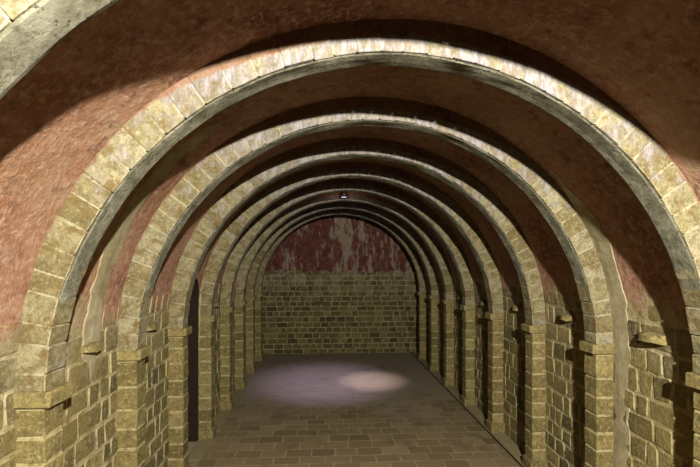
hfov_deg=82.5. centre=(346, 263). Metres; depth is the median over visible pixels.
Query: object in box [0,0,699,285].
ceiling
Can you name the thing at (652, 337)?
stone corbel
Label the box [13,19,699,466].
stone arch
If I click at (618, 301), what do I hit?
trim
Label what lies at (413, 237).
stone arch
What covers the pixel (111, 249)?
trim
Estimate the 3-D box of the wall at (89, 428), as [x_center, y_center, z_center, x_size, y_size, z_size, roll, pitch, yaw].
[-2.160,1.360,5.549,0.124,2.677,12.788,0,0,-3]
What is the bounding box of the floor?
[188,352,520,466]
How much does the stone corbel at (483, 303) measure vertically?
0.100 m
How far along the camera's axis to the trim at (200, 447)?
6.60 m
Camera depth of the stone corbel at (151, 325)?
4.29 m
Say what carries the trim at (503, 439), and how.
attached to the wall at (658, 398)
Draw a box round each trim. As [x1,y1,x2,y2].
[81,112,235,379]
[188,353,266,466]
[411,352,524,466]
[549,170,630,466]
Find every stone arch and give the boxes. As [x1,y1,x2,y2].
[0,0,118,98]
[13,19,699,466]
[116,97,614,466]
[168,138,546,466]
[198,162,504,439]
[220,178,474,410]
[234,192,454,389]
[246,202,438,373]
[254,209,425,361]
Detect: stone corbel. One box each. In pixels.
[81,341,100,353]
[145,322,157,331]
[480,301,487,305]
[512,305,521,311]
[560,313,574,321]
[637,332,666,345]
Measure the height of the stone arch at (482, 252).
4.339 m
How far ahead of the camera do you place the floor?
6.82 m
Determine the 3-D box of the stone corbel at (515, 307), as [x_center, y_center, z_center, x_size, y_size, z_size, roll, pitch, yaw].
[2.499,0.650,5.835,0.129,0.102,0.170,0,0,-3]
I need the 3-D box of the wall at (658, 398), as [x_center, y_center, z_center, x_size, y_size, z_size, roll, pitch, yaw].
[2.477,1.360,5.806,0.124,2.677,12.784,0,0,-3]
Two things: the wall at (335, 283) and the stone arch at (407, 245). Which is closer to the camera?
the stone arch at (407, 245)
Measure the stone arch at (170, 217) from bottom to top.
4.339 m
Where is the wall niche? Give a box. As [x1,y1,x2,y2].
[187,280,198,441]
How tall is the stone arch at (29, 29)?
4.339 m
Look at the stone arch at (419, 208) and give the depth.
7.44 m
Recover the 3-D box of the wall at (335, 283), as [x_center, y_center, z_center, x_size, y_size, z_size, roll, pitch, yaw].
[-0.193,0.555,12.021,4.808,4.285,0.022,0,0,-3]
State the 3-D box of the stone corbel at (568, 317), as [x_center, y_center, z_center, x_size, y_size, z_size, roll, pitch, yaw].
[2.561,0.620,4.626,0.139,0.105,0.200,0,0,-3]
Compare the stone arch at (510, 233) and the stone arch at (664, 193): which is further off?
the stone arch at (510, 233)
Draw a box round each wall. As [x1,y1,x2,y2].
[0,265,254,466]
[262,215,417,353]
[417,265,694,466]
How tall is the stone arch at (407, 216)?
4.340 m
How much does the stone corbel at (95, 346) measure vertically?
0.091 m

